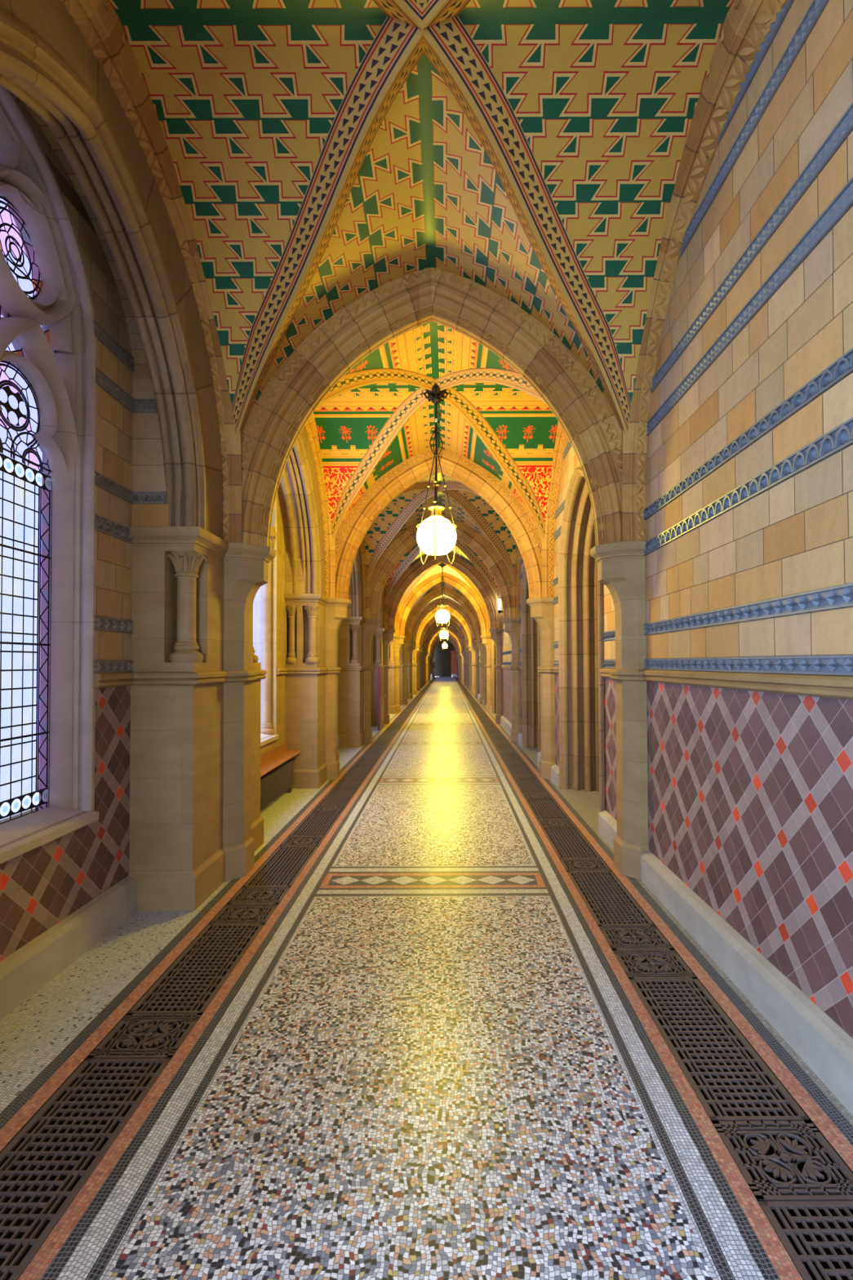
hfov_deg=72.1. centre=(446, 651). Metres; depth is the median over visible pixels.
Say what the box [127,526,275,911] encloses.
stone pier
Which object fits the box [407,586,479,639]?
stone arch
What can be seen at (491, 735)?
floor grate
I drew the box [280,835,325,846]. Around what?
floor grate
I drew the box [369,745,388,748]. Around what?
floor grate
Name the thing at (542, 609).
stone pier
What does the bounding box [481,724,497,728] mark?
floor grate
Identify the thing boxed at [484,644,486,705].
door
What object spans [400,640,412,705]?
stone pier
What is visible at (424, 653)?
stone pier
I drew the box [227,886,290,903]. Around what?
floor grate
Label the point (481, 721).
floor grate
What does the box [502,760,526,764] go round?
floor grate
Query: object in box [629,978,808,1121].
floor grate
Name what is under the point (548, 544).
rib
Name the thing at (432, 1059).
floor
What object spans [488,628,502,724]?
stone pier
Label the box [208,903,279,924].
floor grate
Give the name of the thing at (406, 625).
rib
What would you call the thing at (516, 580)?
rib
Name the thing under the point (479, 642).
stone pier
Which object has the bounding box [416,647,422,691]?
stone pier
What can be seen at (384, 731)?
floor grate
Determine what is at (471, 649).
stone pier
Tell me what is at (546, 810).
floor grate
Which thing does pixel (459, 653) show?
stone pier
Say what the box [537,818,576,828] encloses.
floor grate
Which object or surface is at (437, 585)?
ceiling
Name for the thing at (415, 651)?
stone pier
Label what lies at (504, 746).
floor grate
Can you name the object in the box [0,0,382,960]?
wall
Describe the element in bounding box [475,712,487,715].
floor grate
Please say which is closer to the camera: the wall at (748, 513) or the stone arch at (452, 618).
the wall at (748, 513)
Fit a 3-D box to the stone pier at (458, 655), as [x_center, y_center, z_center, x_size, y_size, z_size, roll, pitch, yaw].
[1.290,1.403,56.143,0.434,2.342,0.444,0,-1,0]
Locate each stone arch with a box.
[226,266,637,546]
[328,447,550,599]
[364,515,511,618]
[383,552,499,629]
[399,572,489,635]
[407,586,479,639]
[412,597,475,643]
[416,605,471,645]
[419,613,468,647]
[422,619,466,648]
[424,622,464,650]
[426,625,462,651]
[428,628,461,652]
[429,632,460,653]
[431,634,458,653]
[431,636,457,654]
[432,637,457,654]
[433,638,457,655]
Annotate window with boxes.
[0,84,98,863]
[253,498,279,746]
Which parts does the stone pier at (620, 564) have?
cornice, dado moulding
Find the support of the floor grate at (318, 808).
on the floor
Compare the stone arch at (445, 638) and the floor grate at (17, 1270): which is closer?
the floor grate at (17, 1270)
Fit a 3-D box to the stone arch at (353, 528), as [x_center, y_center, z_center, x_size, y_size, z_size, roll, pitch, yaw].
[-0.101,-1.714,7.754,3.050,2.045,0.380,0,-1,0]
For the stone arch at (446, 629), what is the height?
2.045 m
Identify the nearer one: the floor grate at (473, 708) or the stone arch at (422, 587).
the stone arch at (422, 587)
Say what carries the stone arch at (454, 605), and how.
on the stone pier at (410, 695)
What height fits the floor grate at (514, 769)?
0.010 m
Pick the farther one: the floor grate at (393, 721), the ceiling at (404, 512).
the floor grate at (393, 721)
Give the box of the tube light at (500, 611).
[497,597,502,613]
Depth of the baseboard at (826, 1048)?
2.53 m
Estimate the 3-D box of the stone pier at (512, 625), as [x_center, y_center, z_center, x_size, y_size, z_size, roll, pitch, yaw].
[1.290,0.539,11.172,0.434,2.342,0.444,0,-1,0]
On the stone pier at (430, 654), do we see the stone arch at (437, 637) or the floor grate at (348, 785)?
the stone arch at (437, 637)
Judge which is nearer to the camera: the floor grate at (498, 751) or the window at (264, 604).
the window at (264, 604)
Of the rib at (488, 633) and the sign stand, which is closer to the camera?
the rib at (488, 633)
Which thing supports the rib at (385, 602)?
attached to the wall at (157, 397)
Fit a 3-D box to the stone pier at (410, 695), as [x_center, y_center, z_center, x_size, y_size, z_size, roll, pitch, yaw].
[-1.606,0.815,25.009,0.694,2.342,1.404,0,-1,0]
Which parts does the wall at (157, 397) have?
arch moulding, arch moulding, arch moulding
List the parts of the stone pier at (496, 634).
cornice, dado moulding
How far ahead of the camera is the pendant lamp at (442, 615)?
16.29 m
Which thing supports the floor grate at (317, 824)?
on the floor
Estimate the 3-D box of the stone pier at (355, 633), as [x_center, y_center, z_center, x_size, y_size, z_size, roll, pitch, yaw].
[-1.606,0.549,11.171,0.694,2.342,1.404,0,-1,0]
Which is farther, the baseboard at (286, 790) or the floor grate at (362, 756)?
the floor grate at (362, 756)
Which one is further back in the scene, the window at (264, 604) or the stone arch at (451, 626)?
the stone arch at (451, 626)
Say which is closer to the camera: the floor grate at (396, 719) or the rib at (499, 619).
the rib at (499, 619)
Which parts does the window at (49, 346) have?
leaded glass, sill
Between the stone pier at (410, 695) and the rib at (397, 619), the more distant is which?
the stone pier at (410, 695)
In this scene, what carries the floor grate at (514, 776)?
on the floor
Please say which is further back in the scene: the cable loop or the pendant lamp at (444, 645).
the pendant lamp at (444, 645)
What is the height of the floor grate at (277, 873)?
0.010 m
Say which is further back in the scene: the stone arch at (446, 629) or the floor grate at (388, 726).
the stone arch at (446, 629)
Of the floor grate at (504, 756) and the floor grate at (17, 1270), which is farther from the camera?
the floor grate at (504, 756)
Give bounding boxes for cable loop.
[435,402,441,423]
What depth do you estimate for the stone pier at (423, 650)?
35.23 m
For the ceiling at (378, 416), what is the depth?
6.55 m
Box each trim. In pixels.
[94,671,133,688]
[276,667,287,675]
[501,664,509,668]
[551,666,615,678]
[642,669,852,700]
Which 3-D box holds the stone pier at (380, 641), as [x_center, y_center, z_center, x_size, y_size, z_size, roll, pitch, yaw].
[-1.607,0.616,14.630,0.705,2.342,1.411,0,-1,0]
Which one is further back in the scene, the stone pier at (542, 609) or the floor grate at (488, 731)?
the floor grate at (488, 731)
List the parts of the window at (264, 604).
pane, sill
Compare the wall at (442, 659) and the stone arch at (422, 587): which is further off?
the wall at (442, 659)
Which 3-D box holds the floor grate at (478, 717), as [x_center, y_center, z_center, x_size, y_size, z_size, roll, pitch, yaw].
[1.031,1.814,16.155,0.324,0.010,0.854,0,-1,0]
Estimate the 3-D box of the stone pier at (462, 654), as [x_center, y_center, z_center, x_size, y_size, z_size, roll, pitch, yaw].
[1.290,1.137,42.306,0.434,2.342,0.444,0,-1,0]
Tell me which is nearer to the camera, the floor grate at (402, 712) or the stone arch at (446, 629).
the floor grate at (402, 712)
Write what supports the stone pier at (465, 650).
on the floor
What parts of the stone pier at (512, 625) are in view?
cornice, dado moulding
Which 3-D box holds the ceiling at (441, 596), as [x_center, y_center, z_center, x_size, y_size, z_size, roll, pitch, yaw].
[-0.101,-1.664,23.326,2.955,1.498,3.213,0,-1,0]
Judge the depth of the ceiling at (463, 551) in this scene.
14.05 m
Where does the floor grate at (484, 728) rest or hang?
on the floor
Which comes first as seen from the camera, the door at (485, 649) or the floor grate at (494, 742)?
the floor grate at (494, 742)
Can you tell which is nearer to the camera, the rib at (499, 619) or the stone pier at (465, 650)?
the rib at (499, 619)
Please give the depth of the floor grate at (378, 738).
11.66 m
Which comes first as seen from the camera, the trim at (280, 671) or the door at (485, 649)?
the trim at (280, 671)
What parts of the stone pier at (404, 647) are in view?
cornice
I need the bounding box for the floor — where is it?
[0,676,852,1279]
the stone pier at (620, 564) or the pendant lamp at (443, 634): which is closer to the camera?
the stone pier at (620, 564)
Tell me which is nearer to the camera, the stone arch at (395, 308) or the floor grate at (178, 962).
the floor grate at (178, 962)
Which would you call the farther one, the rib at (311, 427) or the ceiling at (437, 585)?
the ceiling at (437, 585)
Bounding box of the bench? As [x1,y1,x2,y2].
[260,742,301,777]
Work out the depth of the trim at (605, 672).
5.08 m
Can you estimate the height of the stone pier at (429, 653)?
2.342 m
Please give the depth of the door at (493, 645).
17.36 m
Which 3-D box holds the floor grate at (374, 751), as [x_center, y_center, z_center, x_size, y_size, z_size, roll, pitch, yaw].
[-1.209,1.704,10.018,0.324,0.010,0.854,0,-1,0]
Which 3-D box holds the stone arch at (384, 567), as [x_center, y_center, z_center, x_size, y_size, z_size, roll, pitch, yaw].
[-0.101,-1.647,11.214,3.050,2.045,0.380,0,-1,0]
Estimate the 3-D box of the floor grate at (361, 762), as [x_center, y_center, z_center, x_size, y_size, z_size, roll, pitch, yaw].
[-1.209,1.682,8.895,0.324,0.010,0.854,0,-1,0]
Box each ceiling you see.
[108,0,733,437]
[313,321,558,540]
[364,472,515,579]
[385,538,497,599]
[398,562,487,611]
[407,581,475,617]
[417,594,466,615]
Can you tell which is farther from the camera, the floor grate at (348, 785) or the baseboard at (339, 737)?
the baseboard at (339, 737)
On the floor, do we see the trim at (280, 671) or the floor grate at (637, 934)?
the floor grate at (637, 934)
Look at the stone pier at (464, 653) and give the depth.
38.71 m
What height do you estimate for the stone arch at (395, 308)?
2.045 m
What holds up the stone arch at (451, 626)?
on the stone pier at (424, 653)
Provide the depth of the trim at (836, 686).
2.51 m
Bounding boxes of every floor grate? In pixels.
[0,1057,171,1279]
[87,1013,202,1058]
[128,924,264,1013]
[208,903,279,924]
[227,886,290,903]
[243,846,318,886]
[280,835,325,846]
[288,811,342,835]
[311,804,347,812]
[317,787,359,804]
[333,782,362,788]
[337,770,371,782]
[348,767,373,771]
[351,757,380,767]
[360,755,382,758]
[362,747,386,755]
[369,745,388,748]
[371,739,392,745]
[377,737,394,739]
[378,732,397,737]
[382,731,398,733]
[384,726,401,731]
[387,725,402,727]
[389,722,404,725]
[392,720,405,722]
[394,718,407,720]
[396,714,410,717]
[400,711,412,713]
[471,706,482,709]
[473,709,484,711]
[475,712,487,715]
[476,715,490,719]
[479,720,493,723]
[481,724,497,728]
[484,728,498,729]
[484,729,502,733]
[487,733,503,736]
[488,735,507,741]
[491,741,509,743]
[492,742,515,750]
[496,750,516,752]
[497,751,523,760]
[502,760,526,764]
[504,763,534,774]
[511,774,537,779]
[513,778,549,793]
[521,793,554,799]
[524,798,569,819]
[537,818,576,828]
[541,826,600,857]
[559,857,611,871]
[567,871,654,925]
[598,924,673,949]
[612,949,697,979]
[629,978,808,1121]
[711,1120,852,1202]
[758,1200,852,1279]
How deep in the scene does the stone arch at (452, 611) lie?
28.36 m
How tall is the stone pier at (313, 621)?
2.342 m
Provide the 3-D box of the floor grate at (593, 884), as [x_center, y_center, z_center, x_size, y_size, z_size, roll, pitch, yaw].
[1.031,1.576,3.781,0.324,0.010,0.854,0,-1,0]
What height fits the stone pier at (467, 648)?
2.342 m
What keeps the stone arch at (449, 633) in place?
on the stone pier at (429, 653)
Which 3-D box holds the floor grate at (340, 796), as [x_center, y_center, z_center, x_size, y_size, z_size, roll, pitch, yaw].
[-1.209,1.639,6.650,0.324,0.010,0.854,0,-1,0]
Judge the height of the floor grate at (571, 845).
0.010 m
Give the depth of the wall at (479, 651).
24.51 m
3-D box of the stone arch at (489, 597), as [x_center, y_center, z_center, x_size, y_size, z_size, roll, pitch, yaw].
[-0.101,-1.581,14.673,3.050,2.045,0.380,0,-1,0]
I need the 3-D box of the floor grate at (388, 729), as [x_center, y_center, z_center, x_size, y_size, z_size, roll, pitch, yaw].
[-1.209,1.768,13.386,0.324,0.010,0.854,0,-1,0]
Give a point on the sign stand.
(433, 663)
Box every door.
[377,666,386,729]
[474,651,475,692]
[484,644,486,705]
[491,639,496,713]
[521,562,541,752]
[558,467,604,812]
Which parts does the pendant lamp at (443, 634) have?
globe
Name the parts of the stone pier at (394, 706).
dado moulding, cornice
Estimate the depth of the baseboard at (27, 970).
2.87 m
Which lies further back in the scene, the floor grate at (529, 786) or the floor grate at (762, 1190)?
the floor grate at (529, 786)
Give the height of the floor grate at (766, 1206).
0.010 m
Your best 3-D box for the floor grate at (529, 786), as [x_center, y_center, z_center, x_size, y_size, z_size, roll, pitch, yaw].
[1.031,1.641,7.173,0.324,0.010,0.854,0,-1,0]
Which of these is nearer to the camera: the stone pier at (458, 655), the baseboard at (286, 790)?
the baseboard at (286, 790)
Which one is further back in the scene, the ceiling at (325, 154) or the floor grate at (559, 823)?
the floor grate at (559, 823)
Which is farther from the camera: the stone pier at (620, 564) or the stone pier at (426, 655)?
the stone pier at (426, 655)
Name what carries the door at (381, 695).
in the wall at (157, 397)
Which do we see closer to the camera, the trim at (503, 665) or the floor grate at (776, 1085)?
the floor grate at (776, 1085)
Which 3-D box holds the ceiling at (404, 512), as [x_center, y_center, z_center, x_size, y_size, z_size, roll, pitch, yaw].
[-0.101,-1.929,9.489,2.955,1.498,3.213,0,-1,0]
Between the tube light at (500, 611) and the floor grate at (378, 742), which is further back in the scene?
the tube light at (500, 611)
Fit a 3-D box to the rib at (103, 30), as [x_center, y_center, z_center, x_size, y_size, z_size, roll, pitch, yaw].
[-1.546,-1.829,2.566,0.230,2.144,3.134,0,-1,0]
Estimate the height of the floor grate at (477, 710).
0.010 m
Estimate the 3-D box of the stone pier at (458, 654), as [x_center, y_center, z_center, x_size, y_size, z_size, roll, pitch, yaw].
[1.290,1.336,52.684,0.434,2.342,0.444,0,-1,0]
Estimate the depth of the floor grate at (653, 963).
2.92 m
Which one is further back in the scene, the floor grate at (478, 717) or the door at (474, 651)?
the door at (474, 651)
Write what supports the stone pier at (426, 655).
on the floor
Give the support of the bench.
attached to the wall at (157, 397)
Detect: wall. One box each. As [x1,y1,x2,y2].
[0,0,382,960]
[432,640,457,676]
[478,650,479,693]
[502,0,852,1038]
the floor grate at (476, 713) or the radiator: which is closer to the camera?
the radiator
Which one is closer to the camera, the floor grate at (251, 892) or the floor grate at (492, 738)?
the floor grate at (251, 892)
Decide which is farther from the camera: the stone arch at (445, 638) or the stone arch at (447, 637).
the stone arch at (445, 638)
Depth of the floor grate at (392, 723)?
14.44 m
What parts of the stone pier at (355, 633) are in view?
dado moulding, cornice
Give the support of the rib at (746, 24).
attached to the wall at (748, 513)
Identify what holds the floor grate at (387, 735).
on the floor
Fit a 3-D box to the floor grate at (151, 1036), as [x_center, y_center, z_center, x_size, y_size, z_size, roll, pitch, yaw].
[-1.209,1.557,2.377,0.324,0.011,0.280,0,-1,0]
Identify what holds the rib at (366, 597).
attached to the wall at (157, 397)
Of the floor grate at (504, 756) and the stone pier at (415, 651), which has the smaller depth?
the floor grate at (504, 756)
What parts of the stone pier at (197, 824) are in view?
dado moulding, cornice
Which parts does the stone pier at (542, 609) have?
cornice, dado moulding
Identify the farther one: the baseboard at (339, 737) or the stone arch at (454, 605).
the stone arch at (454, 605)
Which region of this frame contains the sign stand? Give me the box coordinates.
[432,662,435,676]
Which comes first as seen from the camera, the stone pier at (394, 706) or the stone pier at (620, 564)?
the stone pier at (620, 564)
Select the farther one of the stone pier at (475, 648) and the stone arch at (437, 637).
the stone arch at (437, 637)
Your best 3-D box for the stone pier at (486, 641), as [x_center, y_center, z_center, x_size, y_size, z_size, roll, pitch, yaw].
[1.290,0.672,18.090,0.434,2.342,0.444,0,-1,0]
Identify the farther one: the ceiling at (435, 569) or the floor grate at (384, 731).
the ceiling at (435, 569)
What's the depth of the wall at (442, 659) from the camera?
66.00 m
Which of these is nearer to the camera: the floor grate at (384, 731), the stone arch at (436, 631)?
the floor grate at (384, 731)
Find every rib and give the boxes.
[62,0,242,542]
[305,412,335,598]
[360,537,370,618]
[382,585,388,629]
[395,607,399,635]
[404,618,407,639]
[480,624,482,639]
[486,611,490,635]
[495,589,502,628]
[511,542,521,617]
[541,422,568,597]
[622,0,787,541]
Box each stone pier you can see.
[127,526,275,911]
[284,593,351,788]
[337,616,380,746]
[371,627,395,726]
[388,635,405,713]
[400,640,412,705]
[407,643,416,699]
[412,645,420,694]
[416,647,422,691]
[419,648,425,688]
[422,650,426,685]
[424,651,428,684]
[426,652,430,682]
[427,653,431,680]
[428,653,431,679]
[457,653,461,679]
[457,654,460,678]
[458,653,462,680]
[459,652,463,682]
[461,651,465,684]
[462,650,466,685]
[463,648,469,688]
[465,647,471,690]
[467,645,475,693]
[471,643,479,698]
[475,640,484,704]
[480,635,491,711]
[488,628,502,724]
[502,617,520,742]
[526,597,555,779]
[590,541,648,879]
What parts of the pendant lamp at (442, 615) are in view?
globe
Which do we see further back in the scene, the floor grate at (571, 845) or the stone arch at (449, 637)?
the stone arch at (449, 637)
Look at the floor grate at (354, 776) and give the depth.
7.74 m
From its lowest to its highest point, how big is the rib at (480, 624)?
2.144 m
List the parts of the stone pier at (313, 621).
dado moulding, cornice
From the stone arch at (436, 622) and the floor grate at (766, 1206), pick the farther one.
the stone arch at (436, 622)
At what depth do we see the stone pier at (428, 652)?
45.64 m
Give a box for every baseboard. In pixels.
[0,875,137,1021]
[260,790,287,812]
[337,735,341,749]
[500,715,852,1115]
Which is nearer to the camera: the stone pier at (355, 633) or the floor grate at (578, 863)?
the floor grate at (578, 863)
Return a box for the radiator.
[260,759,293,810]
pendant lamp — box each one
[416,385,456,564]
[435,562,449,626]
[439,604,448,640]
[441,638,447,649]
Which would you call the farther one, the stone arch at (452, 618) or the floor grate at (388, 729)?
the stone arch at (452, 618)
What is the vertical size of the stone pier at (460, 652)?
2.342 m
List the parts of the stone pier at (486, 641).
cornice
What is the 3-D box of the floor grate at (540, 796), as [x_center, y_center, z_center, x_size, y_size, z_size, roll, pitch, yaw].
[1.031,1.630,6.603,0.324,0.011,0.280,0,-1,0]
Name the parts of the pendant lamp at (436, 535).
chain, suspension rod, chain, suspension rod, rod, globe, suspension rod, chain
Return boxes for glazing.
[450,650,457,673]
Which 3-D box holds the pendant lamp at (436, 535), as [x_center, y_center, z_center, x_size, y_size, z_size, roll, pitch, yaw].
[-0.100,-1.827,6.027,0.418,1.835,0.416,1,-1,-39]
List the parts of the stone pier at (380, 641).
dado moulding, cornice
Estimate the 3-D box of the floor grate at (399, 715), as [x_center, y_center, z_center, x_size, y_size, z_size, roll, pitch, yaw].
[-1.209,1.833,16.755,0.324,0.010,0.854,0,-1,0]
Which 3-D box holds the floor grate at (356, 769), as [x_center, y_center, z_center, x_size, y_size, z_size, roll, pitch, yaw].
[-1.209,1.671,8.325,0.324,0.011,0.280,0,-1,0]
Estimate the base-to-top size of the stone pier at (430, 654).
2.342 m
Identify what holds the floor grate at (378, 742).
on the floor
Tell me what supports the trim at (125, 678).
attached to the wall at (157, 397)
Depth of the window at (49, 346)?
3.06 m
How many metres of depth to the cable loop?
6.03 m

